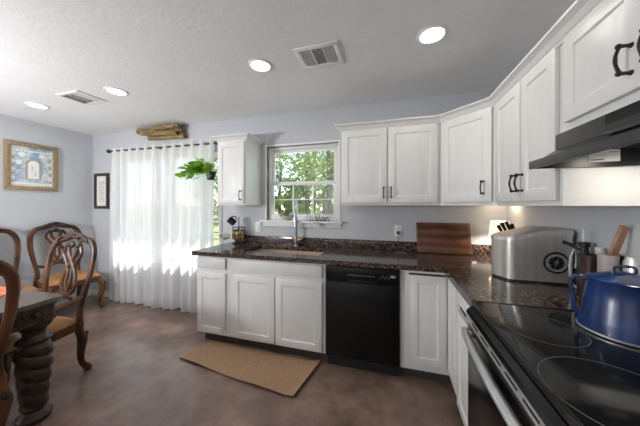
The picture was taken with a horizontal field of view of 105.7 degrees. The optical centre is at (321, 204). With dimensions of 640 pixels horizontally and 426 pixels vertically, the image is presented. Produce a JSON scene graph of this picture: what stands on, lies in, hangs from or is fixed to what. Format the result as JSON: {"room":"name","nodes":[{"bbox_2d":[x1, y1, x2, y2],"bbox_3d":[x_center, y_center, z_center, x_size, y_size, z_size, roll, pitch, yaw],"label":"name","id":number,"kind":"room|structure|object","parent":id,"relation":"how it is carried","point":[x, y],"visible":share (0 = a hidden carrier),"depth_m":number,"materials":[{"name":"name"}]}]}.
{"room":"kitchen","nodes":[
{"label":"kitchen","id":0,"kind":"room"},
{"bbox_2d":[0,114,91,294],"bbox_3d":[-4.465,0.154,0.603,0.120,2.433,6.500,0,0,16],"label":"wall","id":1,"kind":"structure","parent":0,"point":[21,211],"depth_m":3.21,"materials":[{"name":"grey paint"}]},
{"bbox_2d":[3,139,57,190],"bbox_3d":[-3.671,-0.477,3.081,0.029,0.590,0.478,0,0,16],"label":"framed picture","id":2,"kind":"object","parent":1,"relation":"attached to","point":[26,166],"visible":1,"depth_m":3.05,"materials":[{"name":"blue paper"}]},
{"bbox_2d":[11,145,52,187],"bbox_3d":[-3.675,-0.477,3.082,0.018,0.490,0.378,0,0,16],"label":"print","id":3,"kind":"object","parent":2,"relation":"attached to","point":[31,166],"depth_m":3.07,"materials":[{"name":"blue paper"}]},
{"bbox_2d":[55,289,91,305],"bbox_3d":[-4.403,1.328,0.578,0.014,0.085,6.486,0,0,16],"label":"baseboard","id":4,"kind":"structure","parent":1,"relation":"attached to","point":[64,300],"depth_m":3.40,"materials":[{"name":"white paint"}]},
{"bbox_2d":[6,295,463,425],"bbox_3d":[-1.809,1.421,-0.165,5.650,0.100,6.740,0,0,16],"label":"floor","id":5,"kind":"structure","parent":0,"point":[137,376],"depth_m":1.78,"materials":[{"name":"concrete"}]},
{"bbox_2d":[0,260,20,425],"bbox_3d":[-2.041,0.799,1.247,0.634,1.149,0.609,0,0,27],"label":"dining chair","id":6,"kind":"object","parent":5,"relation":"on","point":[11,277],"visible":0.99,"depth_m":1.33,"materials":[{"name":"brown wood"}]},
{"bbox_2d":[0,228,40,290],"bbox_3d":[-3.468,0.799,2.564,0.634,1.149,0.609,0,0,22],"label":"dining chair","id":7,"kind":"object","parent":5,"relation":"on","point":[17,244],"visible":0.25,"depth_m":2.85,"materials":[{"name":"brown wood"}]},
{"bbox_2d":[0,289,62,425],"bbox_3d":[-2.691,0.988,1.329,1.750,0.765,1.020,0,0,12],"label":"dining table","id":8,"kind":"object","parent":5,"relation":"on","point":[33,357],"visible":0.97,"depth_m":1.51,"materials":[{"name":"brown wood"}]},
{"bbox_2d":[0,286,5,296],"bbox_3d":[-2.375,0.603,1.623,0.550,0.004,0.340,0,0,16],"label":"placemat","id":9,"kind":"object","parent":8,"relation":"on","point":[2,289],"visible":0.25,"depth_m":1.68,"materials":[{"name":"orange fabric"}]},
{"bbox_2d":[3,231,96,385],"bbox_3d":[-2.200,0.799,1.823,0.619,1.149,0.635,0,0,11],"label":"armchair","id":10,"kind":"object","parent":5,"relation":"on","point":[60,326],"visible":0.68,"depth_m":2.00,"materials":[{"name":"brown wood"}]},
{"bbox_2d":[27,222,106,306],"bbox_3d":[-3.304,0.799,3.132,0.634,1.149,0.609,0,0,24],"label":"dining chair","id":11,"kind":"object","parent":5,"relation":"on","point":[54,280],"visible":0.61,"depth_m":3.17,"materials":[{"name":"brown wood"}]},
{"bbox_2d":[197,256,233,343],"bbox_3d":[-0.982,0.934,2.656,0.366,0.874,0.619,0,0,16],"label":"base cabinet","id":12,"kind":"object","parent":5,"relation":"on","point":[213,272],"visible":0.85,"depth_m":2.36,"materials":[{"name":"white paint"}]},
{"bbox_2d":[179,340,320,396],"bbox_3d":[-0.655,1.356,2.073,1.235,0.028,0.448,0,0,16],"label":"kitchen rug","id":13,"kind":"object","parent":5,"relation":"on","point":[284,375],"visible":1,"depth_m":2.06,"materials":[{"name":"fabric"}]},
{"bbox_2d":[229,258,327,360],"bbox_3d":[-0.346,0.934,2.472,0.954,0.874,0.619,0,0,16],"label":"base cabinet","id":14,"kind":"object","parent":5,"relation":"on","point":[278,306],"visible":0.88,"depth_m":2.17,"materials":[{"name":"white paint"}]},
{"bbox_2d":[326,265,399,376],"bbox_3d":[0.400,0.937,2.237,0.593,0.868,0.618,0,0,16],"label":"dishwasher","id":15,"kind":"object","parent":5,"relation":"on","point":[363,303],"visible":0.96,"depth_m":1.95,"materials":[{"name":"black plastic"}]},
{"bbox_2d":[400,270,459,395],"bbox_3d":[1.115,0.934,1.921,0.947,0.874,0.867,0,0,16],"label":"base cabinet","id":16,"kind":"object","parent":5,"relation":"on","point":[429,305],"visible":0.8,"depth_m":1.82,"materials":[{"name":"white paint"}]},
{"bbox_2d":[192,235,580,309],"bbox_3d":[0.117,0.432,1.991,2.905,0.127,1.286,0,0,16],"label":"countertop","id":17,"kind":"structure","parent":16,"relation":"on","point":[472,277],"depth_m":2.02,"materials":[{"name":"brown stone"}]},
{"bbox_2d":[232,217,245,243],"bbox_3d":[-0.983,0.301,2.875,0.157,0.310,0.157,0,0,16],"label":"stand","id":18,"kind":"object","parent":17,"relation":"on","point":[239,227],"visible":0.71,"depth_m":2.85,"materials":[{"name":"black metal"}]},
{"bbox_2d":[220,232,229,240],"bbox_3d":[-1.086,0.360,2.747,0.110,0.087,0.095,0,0,39],"label":"mug","id":19,"kind":"object","parent":18,"relation":"hanging from","point":[223,236],"visible":1,"depth_m":2.74,"materials":[{"name":"beige ceramic"}]},
{"bbox_2d":[226,216,236,225],"bbox_3d":[-1.043,0.185,2.814,0.115,0.119,0.080,0,0,-11],"label":"mug","id":20,"kind":"object","parent":18,"relation":"on","point":[231,220],"visible":1,"depth_m":2.78,"materials":[{"name":"black ceramic"}]},
{"bbox_2d":[236,230,239,238],"bbox_3d":[-0.979,0.344,2.829,0.044,0.100,0.044,0,0,16],"label":"spice jar","id":21,"kind":"object","parent":18,"relation":"in","point":[237,231],"visible":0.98,"depth_m":2.81,"materials":[{"name":"brown glass"}]},
{"bbox_2d":[240,230,243,237],"bbox_3d":[-0.938,0.344,2.865,0.044,0.100,0.044,0,0,16],"label":"spice jar","id":22,"kind":"object","parent":18,"relation":"in","point":[242,231],"visible":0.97,"depth_m":2.85,"materials":[{"name":"brown glass"}]},
{"bbox_2d":[252,249,323,255],"bbox_3d":[-0.359,0.588,2.458,0.836,0.182,0.381,0,0,16],"label":"sink","id":23,"kind":"object","parent":17,"relation":"in","point":[258,250],"visible":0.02,"depth_m":2.64,"materials":[{"name":"beige"}]},
{"bbox_2d":[293,201,303,246],"bbox_3d":[-0.273,0.205,2.590,0.137,0.502,0.238,0,0,16],"label":"faucet","id":24,"kind":"object","parent":17,"relation":"on","point":[295,216],"visible":1,"depth_m":2.63,"materials":[{"name":"silver metal"}]},
{"bbox_2d":[416,222,472,254],"bbox_3d":[1.144,0.313,2.285,0.464,0.283,0.100,0,0,16],"label":"cutting board","id":25,"kind":"object","parent":17,"relation":"on","point":[440,238],"visible":1,"depth_m":2.27,"materials":[{"name":"brown wood"}]},
{"bbox_2d":[489,221,509,235],"bbox_3d":[1.525,0.299,2.078,0.156,0.315,0.156,0,0,16],"label":"knife block","id":26,"kind":"object","parent":17,"relation":"on","point":[493,229],"visible":0.25,"depth_m":2.06,"materials":[{"name":"beige ceramic"}]},
{"bbox_2d":[491,226,573,284],"bbox_3d":[1.273,0.297,1.522,0.360,0.319,0.243,0,0,16],"label":"toaster","id":27,"kind":"object","parent":17,"relation":"on","point":[532,254],"visible":1,"depth_m":1.42,"materials":[{"name":"silver metal"}]},
{"bbox_2d":[543,252,568,273],"bbox_3d":[1.337,0.331,1.381,0.124,0.124,0.005,0,0,16],"label":"dial","id":28,"kind":"object","parent":27,"relation":"attached to","point":[553,262],"depth_m":1.38,"materials":[{"name":"black plastic"}]},
{"bbox_2d":[568,249,578,287],"bbox_3d":[1.381,0.339,1.320,0.094,0.229,0.036,0,0,-29],"label":"cable","id":29,"kind":"object","parent":17,"relation":"on","point":[573,250],"visible":0.54,"depth_m":1.31,"materials":[{"name":"plastic"}]},
{"bbox_2d":[577,229,590,291],"bbox_3d":[1.369,0.291,1.264,0.056,0.330,0.056,0,0,16],"label":"spray bottle","id":30,"kind":"object","parent":17,"relation":"on","point":[583,245],"visible":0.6,"depth_m":1.26,"materials":[{"name":"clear plastic"}]},
{"bbox_2d":[579,253,596,296],"bbox_3d":[1.303,0.349,1.168,0.088,0.215,0.088,0,0,16],"label":"utensil crock","id":31,"kind":"object","parent":17,"relation":"on","point":[588,262],"visible":0.3,"depth_m":1.16,"materials":[{"name":"brown ceramic"}]},
{"bbox_2d":[562,240,585,254],"bbox_3d":[1.269,0.304,1.200,0.027,0.247,0.118,0,0,-42],"label":"ladle","id":32,"kind":"object","parent":31,"relation":"in","point":[581,251],"visible":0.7,"depth_m":1.21,"materials":[{"name":"black plastic"}]},
{"bbox_2d":[594,247,604,253],"bbox_3d":[1.376,0.334,1.200,0.036,0.245,0.036,0,0,16],"label":"cup","id":33,"kind":"object","parent":17,"relation":"on","point":[596,249],"visible":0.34,"depth_m":1.19,"materials":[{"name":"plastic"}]},
{"bbox_2d":[597,253,619,271],"bbox_3d":[1.274,0.339,1.078,0.066,0.235,0.066,0,0,16],"label":"storage jar","id":34,"kind":"object","parent":17,"relation":"on","point":[605,262],"visible":0.27,"depth_m":1.06,"materials":[{"name":"white ceramic"}]},
{"bbox_2d":[608,225,629,255],"bbox_3d":[1.295,0.263,1.069,0.096,0.349,0.022,0,0,16],"label":"wooden spatula","id":35,"kind":"object","parent":34,"relation":"in","point":[622,231],"visible":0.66,"depth_m":1.06,"materials":[{"name":"brown wood"}]},
{"bbox_2d":[618,254,624,270],"bbox_3d":[1.327,0.332,1.092,0.045,0.225,0.226,0,0,16],"label":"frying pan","id":36,"kind":"object","parent":17,"relation":"on","point":[621,256],"visible":0.06,"depth_m":1.08,"materials":[{"name":"black metal"}]},
{"bbox_2d":[622,256,639,274],"bbox_3d":[1.227,0.326,0.951,0.060,0.245,0.060,0,0,16],"label":"steel canister","id":37,"kind":"object","parent":17,"relation":"on","point":[628,260],"visible":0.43,"depth_m":0.94,"materials":[{"name":"silver metal"}]},
{"bbox_3d":[1.418,0.344,1.817,0.150,0.225,0.100,0,0,16],"label":"knife block","id":38,"kind":"object","parent":17,"relation":"on","visible":0},
{"bbox_2d":[500,222,506,230],"bbox_3d":[1.375,0.188,1.817,0.072,0.117,0.020,0,0,16],"label":"kitchen knife","id":39,"kind":"object","parent":38,"relation":"in","point":[502,224],"visible":0.44,"depth_m":1.81,"materials":[{"name":"black plastic"}]},
{"bbox_2d":[504,221,510,229],"bbox_3d":[1.401,0.183,1.809,0.070,0.126,0.020,0,0,16],"label":"kitchen knife","id":40,"kind":"object","parent":38,"relation":"in","point":[507,224],"visible":0.41,"depth_m":1.81,"materials":[{"name":"black plastic"}]},
{"bbox_2d":[457,291,469,425],"bbox_3d":[1.094,0.934,1.256,0.619,0.874,0.416,0,0,16],"label":"base cabinet","id":41,"kind":"object","parent":5,"relation":"on","point":[462,350],"visible":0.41,"depth_m":1.41,"materials":[{"name":"white paint"}]},
{"bbox_2d":[460,300,639,425],"bbox_3d":[0.879,0.826,0.699,0.716,1.090,0.762,0,0,16],"label":"range","id":42,"kind":"object","parent":5,"relation":"on","point":[528,365],"visible":0.86,"depth_m":0.73,"materials":[{"name":"black glass"}]},
{"bbox_2d":[568,265,639,347],"bbox_3d":[1.063,0.330,0.853,0.246,0.237,0.241,0,0,16],"label":"enamel pot","id":43,"kind":"object","parent":42,"relation":"on","point":[609,307],"visible":1,"depth_m":0.82,"materials":[{"name":"metal"}]},
{"bbox_2d":[0,0,575,134],"bbox_3d":[-1.809,-1.112,-0.165,5.650,0.100,6.740,0,0,16],"label":"ceiling","id":44,"kind":"structure","parent":0,"point":[184,62],"depth_m":1.69,"materials":[{"name":"white paint"}]},
{"bbox_2d":[24,102,49,108],"bbox_3d":[-3.037,-1.057,2.590,0.184,0.010,0.184,0,0,16],"label":"recessed light","id":45,"kind":"object","parent":44,"relation":"in","point":[32,104],"visible":1,"depth_m":2.58,"materials":[{"name":"white paint"}]},
{"bbox_2d":[55,90,106,104],"bbox_3d":[-2.373,-1.056,2.403,0.310,0.011,0.250,0,0,16],"label":"ceiling vent","id":46,"kind":"object","parent":44,"relation":"in","point":[77,96],"visible":1,"depth_m":2.39,"materials":[{"name":"white metal"}]},
{"bbox_2d":[103,86,128,95],"bbox_3d":[-1.919,-1.057,2.266,0.184,0.010,0.184,0,0,16],"label":"recessed light","id":47,"kind":"object","parent":44,"relation":"in","point":[113,90],"visible":1,"depth_m":2.26,"materials":[{"name":"white paint"}]},
{"bbox_2d":[248,58,272,72],"bbox_3d":[-0.467,-1.057,1.847,0.184,0.010,0.184,0,0,16],"label":"recessed light","id":48,"kind":"object","parent":44,"relation":"in","point":[256,64],"visible":1,"depth_m":1.84,"materials":[{"name":"white paint"}]},
{"bbox_2d":[293,40,343,69],"bbox_3d":[-0.014,-1.056,1.726,0.310,0.011,0.250,0,0,16],"label":"ceiling vent","id":49,"kind":"object","parent":44,"relation":"in","point":[328,53],"visible":1,"depth_m":1.71,"materials":[{"name":"white metal"}]},
{"bbox_2d":[416,24,448,44],"bbox_3d":[0.689,-1.057,1.513,0.184,0.010,0.184,0,0,16],"label":"recessed light","id":50,"kind":"object","parent":44,"relation":"in","point":[434,33],"visible":1,"depth_m":1.50,"materials":[{"name":"white paint"}]},
{"bbox_2d":[92,89,507,290],"bbox_3d":[-0.890,0.154,3.015,5.650,2.433,0.120,0,0,16],"label":"wall","id":51,"kind":"structure","parent":0,"point":[361,222],"depth_m":2.70,"materials":[{"name":"grey paint"}]},
{"bbox_2d":[92,289,108,296],"bbox_3d":[-2.302,1.328,3.353,2.510,0.085,0.014,0,0,16],"label":"baseboard","id":52,"kind":"structure","parent":51,"relation":"attached to","point":[94,291],"depth_m":3.66,"materials":[{"name":"white paint"}]},
{"bbox_2d":[94,173,109,208],"bbox_3d":[-3.296,-0.206,3.632,0.295,0.530,0.029,0,0,16],"label":"framed picture","id":53,"kind":"object","parent":51,"relation":"attached to","point":[101,180],"visible":1,"depth_m":3.63,"materials":[{"name":"paper"}]},
{"bbox_2d":[97,176,105,205],"bbox_3d":[-3.294,-0.206,3.639,0.211,0.446,0.013,0,0,16],"label":"print","id":54,"kind":"object","parent":53,"relation":"attached to","point":[101,180],"depth_m":3.63,"materials":[{"name":"paper"}]},
{"bbox_2d":[136,123,186,140],"bbox_3d":[-2.178,-0.958,3.227,0.806,0.192,0.172,0,0,16],"label":"bundle","id":55,"kind":"object","parent":51,"relation":"attached to","point":[168,131],"visible":1,"depth_m":3.17,"materials":[{"name":"brown wood"}]},
{"bbox_2d":[106,141,217,152],"bbox_3d":[-2.145,-0.766,3.248,1.907,0.084,0.136,0,0,16],"label":"curtain rod","id":56,"kind":"object","parent":51,"relation":"attached to","point":[215,142],"visible":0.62,"depth_m":3.19,"materials":[{"name":"black metal"}]},
{"bbox_2d":[109,145,157,308],"bbox_3d":[-2.604,0.284,3.340,0.895,2.166,0.077,0,0,18],"label":"curtain","id":57,"kind":"object","parent":56,"relation":"hanging from","point":[133,263],"visible":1,"depth_m":3.32,"materials":[{"name":"white fabric"}]},
{"bbox_2d":[157,140,213,313],"bbox_3d":[-1.743,0.284,3.099,0.895,2.166,0.082,0,0,17],"label":"curtain","id":58,"kind":"object","parent":56,"relation":"hanging from","point":[186,206],"visible":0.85,"depth_m":3.09,"materials":[{"name":"white fabric"}]},
{"bbox_2d":[175,145,215,180],"bbox_3d":[-1.505,-0.518,2.844,0.547,0.455,0.321,0,0,16],"label":"plant","id":59,"kind":"object","parent":56,"relation":"hanging from","point":[198,167],"visible":1,"depth_m":2.86,"materials":[{"name":"green plant"}]},
{"bbox_2d":[180,148,221,264],"bbox_3d":[-2.131,0.062,3.332,1.900,1.567,0.160,0,0,16],"label":"window","id":60,"kind":"structure","parent":51,"relation":"in","point":[216,149],"depth_m":3.11,"materials":[{"name":"white paint"}]},
{"bbox_2d":[211,133,264,204],"bbox_3d":[-0.951,-0.375,2.779,0.462,0.762,0.368,0,0,16],"label":"upper cabinet","id":61,"kind":"object","parent":51,"relation":"attached to","point":[239,155],"visible":1,"depth_m":2.65,"materials":[{"name":"white paint"}]},
{"bbox_2d":[255,222,260,231],"bbox_3d":[-0.764,0.266,2.912,0.074,0.120,0.008,0,0,16],"label":"wall outlet","id":62,"kind":"object","parent":51,"relation":"attached to","point":[257,224],"visible":0.99,"depth_m":2.91,"materials":[{"name":"white plastic"}]},
{"bbox_2d":[259,140,342,227],"bbox_3d":[-0.237,-0.225,2.785,0.992,0.962,0.160,0,0,16],"label":"window","id":63,"kind":"structure","parent":51,"relation":"in","point":[274,220],"depth_m":2.78,"materials":[{"name":"white paint"}]},
{"bbox_2d":[279,209,291,220],"bbox_3d":[-0.419,0.113,2.808,0.160,0.134,0.129,0,0,16],"label":"bowl","id":64,"kind":"object","parent":63,"relation":"on","point":[284,216],"visible":1,"depth_m":2.77,"materials":[{"name":"beige ceramic"}]},
{"bbox_2d":[309,213,328,220],"bbox_3d":[-0.029,0.136,2.683,0.228,0.087,0.008,0,0,16],"label":"metal ornament","id":65,"kind":"object","parent":63,"relation":"on","point":[317,213],"visible":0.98,"depth_m":2.68,"materials":[{"name":"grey metal"}]},
{"bbox_2d":[341,124,440,204],"bbox_3d":[0.638,-0.364,2.319,0.868,0.740,0.368,0,0,16],"label":"upper cabinet","id":66,"kind":"object","parent":51,"relation":"attached to","point":[394,165],"visible":1,"depth_m":2.18,"materials":[{"name":"white paint"}]},
{"bbox_2d":[335,0,602,133],"bbox_3d":[0.845,-0.724,1.452,0.882,0.064,2.621,0,0,-17],"label":"crown molding","id":67,"kind":"structure","parent":66,"relation":"attached to","point":[579,9],"depth_m":1.39,"materials":[{"name":"white paint"}]},
{"bbox_2d":[394,225,401,236],"bbox_3d":[0.778,0.266,2.466,0.074,0.120,0.008,0,0,16],"label":"wall outlet","id":68,"kind":"object","parent":51,"relation":"attached to","point":[396,227],"visible":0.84,"depth_m":2.46,"materials":[{"name":"white plastic"}]},
{"bbox_2d":[508,206,639,269],"bbox_3d":[0.847,0.154,-0.932,0.120,2.433,6.500,0,0,16],"label":"wall","id":69,"kind":"structure","parent":0,"point":[601,224],"depth_m":1.29,"materials":[{"name":"grey paint"}]},
{"bbox_2d":[441,107,496,205],"bbox_3d":[1.314,-0.364,1.998,0.608,0.740,0.608,0,0,16],"label":"upper cabinet","id":70,"kind":"object","parent":69,"relation":"attached to","point":[467,141],"visible":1,"depth_m":1.85,"materials":[{"name":"white paint"}]},
{"bbox_2d":[495,44,639,205],"bbox_3d":[1.249,-0.364,1.340,0.368,0.740,0.689,0,0,16],"label":"upper cabinet","id":71,"kind":"object","parent":69,"relation":"attached to","point":[529,118],"visible":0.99,"depth_m":1.16,"materials":[{"name":"white paint"}]},
{"bbox_2d":[529,100,639,169],"bbox_3d":[1.014,-0.227,0.645,0.429,0.144,0.764,0,0,16],"label":"range hood","id":72,"kind":"object","parent":69,"relation":"attached to","point":[612,138],"visible":1,"depth_m":0.86,"materials":[{"name":"black metal"}]},
{"bbox_2d":[563,0,639,131],"bbox_3d":[1.045,-0.518,0.635,0.368,0.433,0.775,0,0,16],"label":"upper cabinet","id":73,"kind":"object","parent":69,"relation":"attached to","point":[601,54],"visible":0.98,"depth_m":0.83,"materials":[{"name":"white paint"}]},
{"label":"outside","id":74,"kind":"structure","parent":0,"visible":0},
{"bbox_2d":[214,210,321,245],"bbox_3d":[9.026,1.671,36.582,85.000,0.100,69.880,0,0,16],"label":"ground","id":75,"kind":"structure","parent":74,"point":[216,226],"depth_m":15.92,"materials":[{"name":"green plant"}]},
{"bbox_2d":[214,157,218,212],"bbox_3d":[-11.634,-3.245,29.298,7.002,9.884,5.816,0,0,-27],"label":"tree","id":76,"kind":"object","parent":75,"relation":"on","point":[215,168],"visible":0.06,"depth_m":28.46,"materials":[{"name":"green plant"}]},
{"bbox_2d":[214,157,219,217],"bbox_3d":[-8.574,-2.083,20.775,5.094,7.430,5.072,0,0,16],"label":"tree","id":77,"kind":"object","parent":75,"relation":"on","point":[216,211],"visible":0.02,"depth_m":20.81,"materials":[{"name":"green plant"}]},
{"bbox_2d":[214,212,332,223],"bbox_3d":[-0.124,1.021,13.120,26.550,1.200,0.140,0,0,16],"label":"fence","id":78,"kind":"object","parent":75,"relation":"on","point":[298,212],"visible":0.02,"depth_m":13.29,"materials":[{"name":"white wood"}]},
{"bbox_2d":[276,153,287,178],"bbox_3d":[-4.255,-2.486,16.415,4.224,8.223,4.698,0,0,-4],"label":"tree","id":79,"kind":"object","parent":75,"relation":"on","point":[282,156],"visible":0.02,"depth_m":15.49,"materials":[{"name":"green plant"}]},
{"bbox_2d":[275,154,305,213],"bbox_3d":[-4.178,-2.728,25.408,5.769,8.858,5.546,0,0,16],"label":"tree","id":80,"kind":"object","parent":75,"relation":"on","point":[288,204],"visible":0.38,"depth_m":24.46,"materials":[{"name":"green plant"}]},
{"bbox_2d":[277,151,333,213],"bbox_3d":[-0.836,-2.643,18.478,4.585,8.538,4.898,0,0,-30],"label":"tree","id":81,"kind":"object","parent":75,"relation":"on","point":[285,155],"visible":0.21,"depth_m":18.63,"materials":[{"name":"green plant"}]},
{"bbox_2d":[282,151,332,210],"bbox_3d":[-1.221,-3.153,28.769,8.212,9.574,8.030,0,0,16],"label":"tree","id":82,"kind":"object","parent":75,"relation":"on","point":[332,151],"visible":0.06,"depth_m":27.83,"materials":[{"name":"green plant"}]},
{"bbox_2d":[286,150,333,213],"bbox_3d":[0.090,-2.364,13.924,4.309,8.002,4.608,0,0,-12],"label":"tree","id":83,"kind":"object","parent":75,"relation":"on","point":[328,159],"visible":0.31,"depth_m":13.82,"materials":[{"name":"green plant"}]},
{"bbox_2d":[297,153,333,213],"bbox_3d":[0.599,-1.718,24.633,6.719,7.183,5.225,0,0,-5],"label":"tree","id":84,"kind":"object","parent":75,"relation":"on","point":[301,208],"visible":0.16,"depth_m":23.66,"materials":[{"name":"green plant"}]},
{"bbox_2d":[314,151,333,212],"bbox_3d":[3.020,-3.023,26.855,8.322,11.337,9.449,0,0,16],"label":"tree","id":85,"kind":"object","parent":75,"relation":"on","point":[318,151],"visible":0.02,"depth_m":26.30,"materials":[{"name":"green plant"}]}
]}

